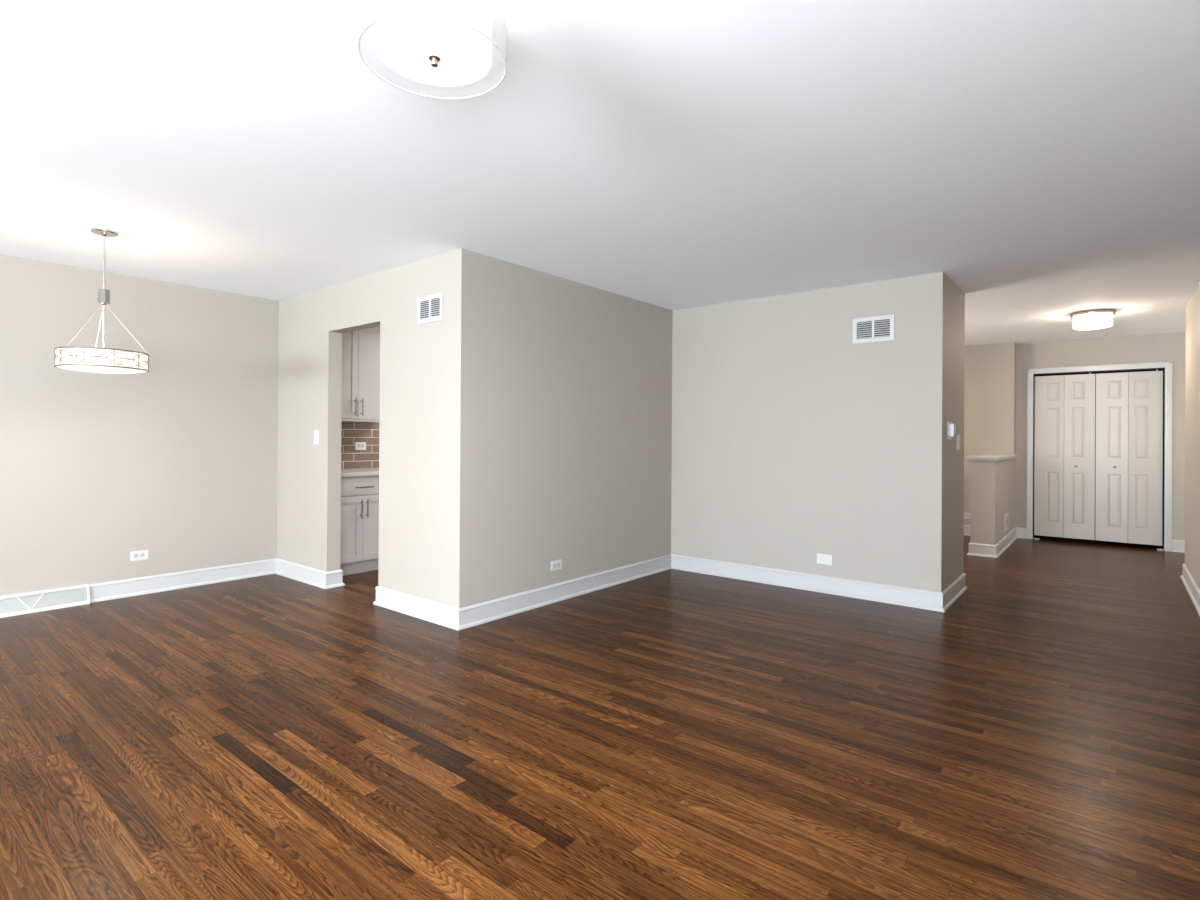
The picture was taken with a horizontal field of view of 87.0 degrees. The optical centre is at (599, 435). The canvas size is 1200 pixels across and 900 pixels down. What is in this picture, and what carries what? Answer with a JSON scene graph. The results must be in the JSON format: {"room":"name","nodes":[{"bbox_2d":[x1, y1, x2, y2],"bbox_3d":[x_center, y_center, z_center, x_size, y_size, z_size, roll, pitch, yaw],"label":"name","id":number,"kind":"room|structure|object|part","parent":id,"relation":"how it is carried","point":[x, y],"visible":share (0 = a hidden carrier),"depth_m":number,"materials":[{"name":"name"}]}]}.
{"room":"empty living room","nodes":[
{"label":"empty living room","id":0,"kind":"room"},
{"bbox_2d":[0,254,379,595],"bbox_3d":[-4.309,-0.003,4.003,0.127,2.440,11.415,0,0,39],"label":"wall","id":1,"kind":"structure","parent":0,"point":[176,461],"depth_m":4.84,"materials":[{"name":"beige paint"}]},
{"bbox_2d":[0,584,89,617],"bbox_3d":[-3.923,1.152,4.360,0.054,0.136,0.640,0,0,39],"label":"air vent","id":2,"kind":"object","parent":1,"relation":"in","point":[58,598],"visible":1,"depth_m":4.41,"materials":[{"name":"white metal"}]},
{"bbox_2d":[130,550,147,560],"bbox_3d":[-3.542,0.922,4.864,0.009,0.074,0.118,0,0,39],"label":"wall outlet","id":3,"kind":"object","parent":1,"relation":"attached to","point":[142,554],"visible":1,"depth_m":4.86,"materials":[{"name":"grey plastic"}]},
{"bbox_2d":[89,558,275,602],"bbox_3d":[-3.309,1.160,5.139,0.026,0.132,1.343,0,0,39],"label":"baseboard","id":4,"kind":"structure","parent":1,"relation":"attached to","point":[111,590],"depth_m":5.06,"materials":[{"name":"white wood"}]},
{"bbox_2d":[341,326,379,421],"bbox_3d":[-2.376,-0.594,5.997,0.382,0.924,0.800,0,0,39],"label":"upper cabinet","id":5,"kind":"object","parent":1,"relation":"attached to","point":[360,348],"visible":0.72,"depth_m":5.92,"materials":[{"name":"grey wood"}]},
{"bbox_3d":[-2.388,-0.605,5.750,0.019,0.893,0.396,0,0,39],"label":"cabinet door","id":6,"kind":"part","parent":5,"relation":"part of","materials":[{"name":"grey wood"}]},
{"bbox_3d":[-2.266,-0.266,5.859,0.036,0.165,0.012,0,0,39],"label":"handle","id":7,"kind":"part","parent":5,"relation":"part of","materials":[{"name":"grey metal"}]},
{"bbox_3d":[-2.271,-0.142,5.909,0.026,0.022,0.800,0,0,39],"label":"light rail","id":8,"kind":"part","parent":5,"relation":"part of","materials":[{"name":"grey wood"}]},
{"bbox_3d":[-2.137,-0.603,6.060,0.019,0.893,0.396,0,0,39],"label":"cabinet door","id":9,"kind":"part","parent":5,"relation":"part of","materials":[{"name":"grey wood"}]},
{"bbox_2d":[355,442,365,449],"bbox_3d":[-2.372,0.104,6.271,0.009,0.078,0.118,0,0,39],"label":"wall outlet","id":10,"kind":"object","parent":1,"relation":"attached to","point":[358,445],"visible":1,"depth_m":6.27,"materials":[{"name":"grey plastic"}]},
{"bbox_2d":[277,248,475,607],"bbox_3d":[-1.856,0.015,4.907,2.568,2.440,0.115,0,0,39],"label":"wall","id":11,"kind":"structure","parent":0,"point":[427,423],"depth_m":4.49,"materials":[{"name":"beige paint"}]},
{"bbox_2d":[275,558,325,588],"bbox_3d":[-2.549,1.165,5.370,0.915,0.132,0.026,0,0,39],"label":"baseboard","id":12,"kind":"structure","parent":11,"relation":"attached to","point":[312,576],"depth_m":5.35,"materials":[{"name":"white wood"}]},
{"bbox_2d":[314,430,318,443],"bbox_3d":[-2.343,0.014,5.215,0.072,0.116,0.020,0,0,39],"label":"light switch","id":13,"kind":"object","parent":11,"relation":"attached to","point":[316,432],"visible":1,"depth_m":5.21,"materials":[{"name":"grey plastic"}]},
{"bbox_2d":[325,570,344,588],"bbox_3d":[-2.160,1.167,5.144,0.026,0.132,0.167,0,0,39],"label":"baseboard","id":14,"kind":"structure","parent":11,"relation":"attached to","point":[334,579],"depth_m":5.14,"materials":[{"name":"white wood"}]},
{"bbox_2d":[373,586,458,629],"bbox_3d":[-1.272,1.171,4.333,0.984,0.132,0.026,0,0,39],"label":"baseboard","id":15,"kind":"structure","parent":11,"relation":"attached to","point":[424,609],"depth_m":4.30,"materials":[{"name":"white wood"}]},
{"bbox_2d":[417,292,442,323],"bbox_3d":[-1.144,-0.853,4.255,0.275,0.180,0.010,0,0,39],"label":"air vent","id":16,"kind":"object","parent":11,"relation":"attached to","point":[429,308],"visible":1,"depth_m":4.25,"materials":[{"name":"white metal"}]},
{"bbox_2d":[473,253,672,604],"bbox_3d":[1.308,0.040,6.858,0.115,2.440,6.902,0,0,39],"label":"wall","id":17,"kind":"structure","parent":0,"point":[573,426],"depth_m":4.83,"materials":[{"name":"beige paint"}]},
{"bbox_2d":[551,559,561,570],"bbox_3d":[-0.328,0.974,4.749,0.009,0.074,0.118,0,0,39],"label":"wall outlet","id":18,"kind":"object","parent":17,"relation":"attached to","point":[557,564],"visible":1,"depth_m":4.75,"materials":[{"name":"grey plastic"}]},
{"bbox_2d":[458,554,671,630],"bbox_3d":[-0.113,1.180,5.002,0.026,0.132,2.525,0,0,39],"label":"baseboard","id":19,"kind":"structure","parent":17,"relation":"attached to","point":[484,612],"depth_m":4.72,"materials":[{"name":"white wood"}]},
{"bbox_2d":[0,535,1199,899],"bbox_3d":[0.157,1.292,3.070,8.257,0.100,15.620,0,0,39],"label":"floor","id":20,"kind":"structure","parent":0,"point":[671,734],"depth_m":2.54,"materials":[{"name":"brown wood"}]},
{"bbox_2d":[340,475,378,575],"bbox_3d":[-2.333,0.798,5.823,0.629,0.872,0.688,0,0,39],"label":"base cabinet","id":21,"kind":"object","parent":20,"relation":"on","point":[359,553],"visible":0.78,"depth_m":5.63,"materials":[{"name":"grey wood"}]},
{"bbox_3d":[-2.232,0.825,5.521,0.019,0.582,0.340,0,0,39],"label":"cabinet door","id":22,"kind":"part","parent":21,"relation":"part of","materials":[{"name":"grey wood"}]},
{"bbox_2d":[341,468,378,476],"bbox_3d":[-2.095,0.345,6.144,0.639,0.036,1.495,0,0,39],"label":"countertop","id":23,"kind":"structure","parent":21,"relation":"on","point":[353,472],"depth_m":5.70,"materials":[{"name":"grey stone"}]},
{"bbox_3d":[-2.122,0.449,5.654,0.019,0.156,0.682,0,0,39],"label":"drawer","id":24,"kind":"part","parent":21,"relation":"part of","materials":[{"name":"grey wood"}]},
{"bbox_3d":[-2.120,0.653,5.614,0.036,0.165,0.012,0,0,39],"label":"handle","id":25,"kind":"part","parent":21,"relation":"part of","materials":[{"name":"grey metal"}]},
{"bbox_3d":[-2.084,0.653,5.659,0.036,0.165,0.012,0,0,39],"label":"handle","id":26,"kind":"part","parent":21,"relation":"part of","materials":[{"name":"grey metal"}]},
{"bbox_3d":[-2.017,0.827,5.787,0.019,0.582,0.340,0,0,39],"label":"cabinet door","id":27,"kind":"part","parent":21,"relation":"part of","materials":[{"name":"grey wood"}]},
{"bbox_2d":[0,0,1199,345],"bbox_3d":[0.173,-1.248,3.076,8.257,0.100,15.620,0,0,39],"label":"ceiling","id":28,"kind":"structure","parent":0,"point":[1042,157],"depth_m":2.64,"materials":[{"name":"white paint"}]},
{"bbox_2d":[54,227,148,373],"bbox_3d":[-2.948,-0.794,3.759,0.441,0.843,0.441,0,0,39],"label":"pendant light","id":29,"kind":"object","parent":28,"relation":"hanging from","point":[95,359],"visible":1,"depth_m":3.65,"materials":[{"name":"white glass"}]},
{"bbox_3d":[-2.969,-0.638,3.645,0.003,0.282,0.211,0,0,10],"label":"suspension arm","id":30,"kind":"part","parent":29,"relation":"part of","materials":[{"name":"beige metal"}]},
{"bbox_3d":[-2.950,-0.446,3.758,0.434,0.094,0.434,0,0,39],"label":"lamp shade","id":31,"kind":"part","parent":29,"relation":"part of","materials":[{"name":"glass"}]},
{"bbox_2d":[56,365,146,373],"bbox_3d":[-2.950,-0.384,3.757,0.428,0.022,0.428,0,0,39],"label":"diffuser","id":32,"kind":"object","parent":29,"relation":"attached to","point":[105,369],"depth_m":3.67,"materials":[{"name":"grey glass"}]},
{"bbox_3d":[-2.948,-0.805,3.759,0.011,0.760,0.011,0,0,39],"label":"rod","id":33,"kind":"part","parent":29,"relation":"part of","materials":[{"name":"silver metal"}]},
{"bbox_3d":[-2.850,-0.637,3.815,0.211,0.282,0.003,0,0,-30],"label":"suspension arm","id":34,"kind":"part","parent":29,"relation":"part of","materials":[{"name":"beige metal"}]},
{"bbox_2d":[358,0,506,99],"bbox_3d":[-0.425,-1.077,1.630,0.369,0.255,0.369,0,0,39],"label":"flush ceiling light","id":35,"kind":"object","parent":28,"relation":"attached to","point":[448,43],"visible":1,"depth_m":1.57,"materials":[{"name":"white glass"}]},
{"bbox_3d":[-0.426,-1.062,1.630,0.289,0.166,0.289,0,0,39],"label":"lamp shade","id":36,"kind":"part","parent":35,"relation":"part of","materials":[{"name":"white glass"}]},
{"bbox_2d":[376,19,490,85],"bbox_3d":[-0.426,-0.977,1.630,0.285,0.013,0.285,0,0,39],"label":"diffuser","id":37,"kind":"object","parent":35,"relation":"attached to","point":[462,55],"depth_m":1.60,"materials":[{"name":"grey glass"}]},
{"bbox_2d":[1070,309,1115,329],"bbox_3d":[4.646,-1.081,5.968,0.346,0.161,0.346,0,0,39],"label":"flush ceiling light","id":38,"kind":"object","parent":28,"relation":"attached to","point":[1092,319],"visible":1,"depth_m":5.86,"materials":[{"name":"white glass"}]},
{"bbox_2d":[1073,324,1111,329],"bbox_3d":[4.645,-1.019,5.968,0.294,0.018,0.294,0,0,39],"label":"diffuser","id":39,"kind":"object","parent":38,"relation":"attached to","point":[1075,326],"depth_m":5.92,"materials":[{"name":"white glass"}]},
{"bbox_3d":[4.646,-1.076,5.968,0.296,0.099,0.296,0,0,39],"label":"lamp shade","id":40,"kind":"part","parent":38,"relation":"part of","materials":[{"name":"white glass"}]},
{"bbox_2d":[671,272,945,591],"bbox_3d":[1.606,0.037,5.316,2.292,2.440,0.115,0,0,39],"label":"wall","id":41,"kind":"structure","parent":0,"point":[794,440],"depth_m":5.13,"materials":[{"name":"beige paint"}]},
{"bbox_2d":[671,554,943,611],"bbox_3d":[1.564,1.191,5.250,2.318,0.132,0.026,0,0,39],"label":"baseboard","id":42,"kind":"structure","parent":41,"relation":"attached to","point":[910,597],"depth_m":5.10,"materials":[{"name":"white wood"}]},
{"bbox_2d":[817,553,831,564],"bbox_3d":[1.797,0.992,5.071,0.120,0.080,0.013,0,0,39],"label":"wall outlet","id":43,"kind":"object","parent":41,"relation":"attached to","point":[826,559],"visible":1,"depth_m":5.07,"materials":[{"name":"white plastic"}]},
{"bbox_2d":[853,314,893,343],"bbox_3d":[2.093,-0.814,4.847,0.303,0.192,0.010,0,0,39],"label":"air vent","id":44,"kind":"object","parent":41,"relation":"in","point":[877,328],"visible":1,"depth_m":4.84,"materials":[{"name":"white metal"}]},
{"bbox_2d":[945,275,964,588],"bbox_3d":[2.725,0.043,4.968,0.115,2.440,0.755,0,0,39],"label":"wall","id":45,"kind":"structure","parent":0,"point":[955,297],"depth_m":4.92,"materials":[{"name":"beige paint"}]},
{"bbox_2d":[947,421,955,438],"bbox_3d":[2.635,-0.039,4.732,0.042,0.136,0.124,0,0,39],"label":"thermostat","id":46,"kind":"object","parent":45,"relation":"attached to","point":[951,432],"visible":1,"depth_m":4.70,"materials":[{"name":"grey plastic"}]},
{"bbox_3d":[2.622,-0.039,4.743,0.008,0.136,0.124,0,0,39],"label":"wall plate","id":47,"kind":"part","parent":46,"relation":"part of","materials":[{"name":"grey plastic"}]},
{"bbox_2d":[941,573,967,611],"bbox_3d":[2.736,1.197,4.875,0.026,0.132,0.922,0,0,39],"label":"baseboard","id":48,"kind":"structure","parent":45,"relation":"attached to","point":[958,587],"depth_m":4.83,"materials":[{"name":"white wood"}]},
{"bbox_2d":[957,435,959,449],"bbox_3d":[2.846,0.054,5.018,0.010,0.120,0.110,0,0,39],"label":"light switch","id":49,"kind":"object","parent":45,"relation":"attached to","point":[958,436],"visible":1,"depth_m":4.99,"materials":[{"name":"grey plastic"}]},
{"bbox_2d":[964,342,1015,528],"bbox_3d":[4.292,0.063,8.626,2.292,2.440,0.201,0,0,39],"label":"wall","id":50,"kind":"structure","parent":0,"point":[989,369],"depth_m":8.00,"materials":[{"name":"beige paint"}]},
{"bbox_2d":[964,525,969,535],"bbox_3d":[4.125,1.216,8.606,2.064,0.132,0.026,0,0,39],"label":"baseboard","id":51,"kind":"structure","parent":50,"relation":"attached to","point":[966,527],"depth_m":8.12,"materials":[{"name":"white wood"}]},
{"bbox_2d":[964,512,969,518],"bbox_3d":[4.711,1.028,8.143,0.118,0.074,0.009,0,0,39],"label":"wall outlet","id":52,"kind":"object","parent":50,"relation":"attached to","point":[966,515],"visible":0.61,"depth_m":8.14,"materials":[{"name":"grey plastic"}]},
{"bbox_2d":[970,458,1013,544],"bbox_3d":[4.535,0.772,7.290,0.227,1.018,1.558,0,0,39],"label":"wall","id":53,"kind":"structure","parent":0,"point":[991,482],"depth_m":6.72,"materials":[{"name":"beige paint"}]},
{"bbox_2d":[967,543,997,557],"bbox_3d":[4.033,1.210,6.674,0.279,0.132,0.026,0,0,39],"label":"baseboard","id":54,"kind":"structure","parent":53,"relation":"attached to","point":[975,549],"depth_m":6.67,"materials":[{"name":"white wood"}]},
{"bbox_2d":[966,454,1016,460],"bbox_3d":[4.527,0.246,7.278,0.297,0.046,1.593,0,0,39],"label":"trim","id":55,"kind":"structure","parent":53,"relation":"on","point":[982,457],"depth_m":6.73,"materials":[{"name":"white wood"}]},
{"bbox_2d":[1004,513,1007,531],"bbox_3d":[4.665,0.997,7.263,0.010,0.180,0.340,0,0,39],"label":"air vent","id":56,"kind":"object","parent":53,"relation":"in","point":[1006,515],"visible":1,"depth_m":7.24,"materials":[{"name":"white metal"}]},
{"bbox_2d":[996,527,1016,556],"bbox_3d":[4.686,1.216,7.277,0.026,0.132,1.785,0,0,39],"label":"baseboard","id":57,"kind":"structure","parent":53,"relation":"attached to","point":[1004,543],"depth_m":7.16,"materials":[{"name":"white wood"}]},
{"bbox_2d":[1026,361,1172,551],"bbox_3d":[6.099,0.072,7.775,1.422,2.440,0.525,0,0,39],"label":"door frame","id":58,"kind":"structure","parent":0,"point":[1095,373],"depth_m":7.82,"materials":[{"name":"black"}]},
{"bbox_2d":[1015,332,1185,540],"bbox_3d":[5.617,0.069,7.754,5.448,2.440,0.115,0,0,39],"label":"wall","id":59,"kind":"structure","parent":0,"point":[1164,347],"depth_m":7.39,"materials":[{"name":"beige paint"}]},
{"bbox_2d":[1016,527,1025,538],"bbox_3d":[5.275,1.221,7.932,0.116,0.132,0.026,0,0,39],"label":"baseboard","id":60,"kind":"structure","parent":59,"relation":"attached to","point":[1020,532],"depth_m":7.93,"materials":[{"name":"white wood"}]},
{"bbox_2d":[1034,372,1094,539],"bbox_3d":[5.631,0.261,7.678,0.595,2.055,0.071,0,0,39],"label":"door","id":61,"kind":"structure","parent":59,"relation":"in","point":[1064,450],"depth_m":7.66,"materials":[{"name":"white wood"}]},
{"bbox_2d":[1034,368,1164,374],"bbox_3d":[5.885,-0.760,7.507,1.222,0.010,0.031,0,0,39],"label":"trim","id":62,"kind":"structure","parent":59,"relation":"attached to","point":[1147,368],"depth_m":7.46,"materials":[{"name":"grey"}]},
{"bbox_2d":[1095,369,1162,550],"bbox_3d":[6.100,0.263,7.297,0.602,2.055,0.071,0,0,39],"label":"door","id":63,"kind":"structure","parent":59,"relation":"in","point":[1129,429],"depth_m":7.29,"materials":[{"name":"white wood"}]},
{"bbox_2d":[1172,540,1184,552],"bbox_3d":[7.026,1.229,6.511,1.687,0.132,0.026,0,0,39],"label":"baseboard","id":64,"kind":"structure","parent":59,"relation":"attached to","point":[1177,545],"depth_m":7.01,"materials":[{"name":"white wood"}]},
{"bbox_2d":[1185,281,1199,588],"bbox_3d":[1.234,0.023,0.634,0.115,2.440,12.940,0,0,39],"label":"wall","id":65,"kind":"structure","parent":0,"point":[1192,336],"depth_m":5.12,"materials":[{"name":"beige paint"}]},
{"bbox_2d":[1180,563,1199,615],"bbox_3d":[1.180,1.177,0.685,0.026,0.132,12.966,0,0,39],"label":"baseboard","id":66,"kind":"structure","parent":65,"relation":"attached to","point":[1193,590],"depth_m":5.02,"materials":[{"name":"white wood"}]}
]}

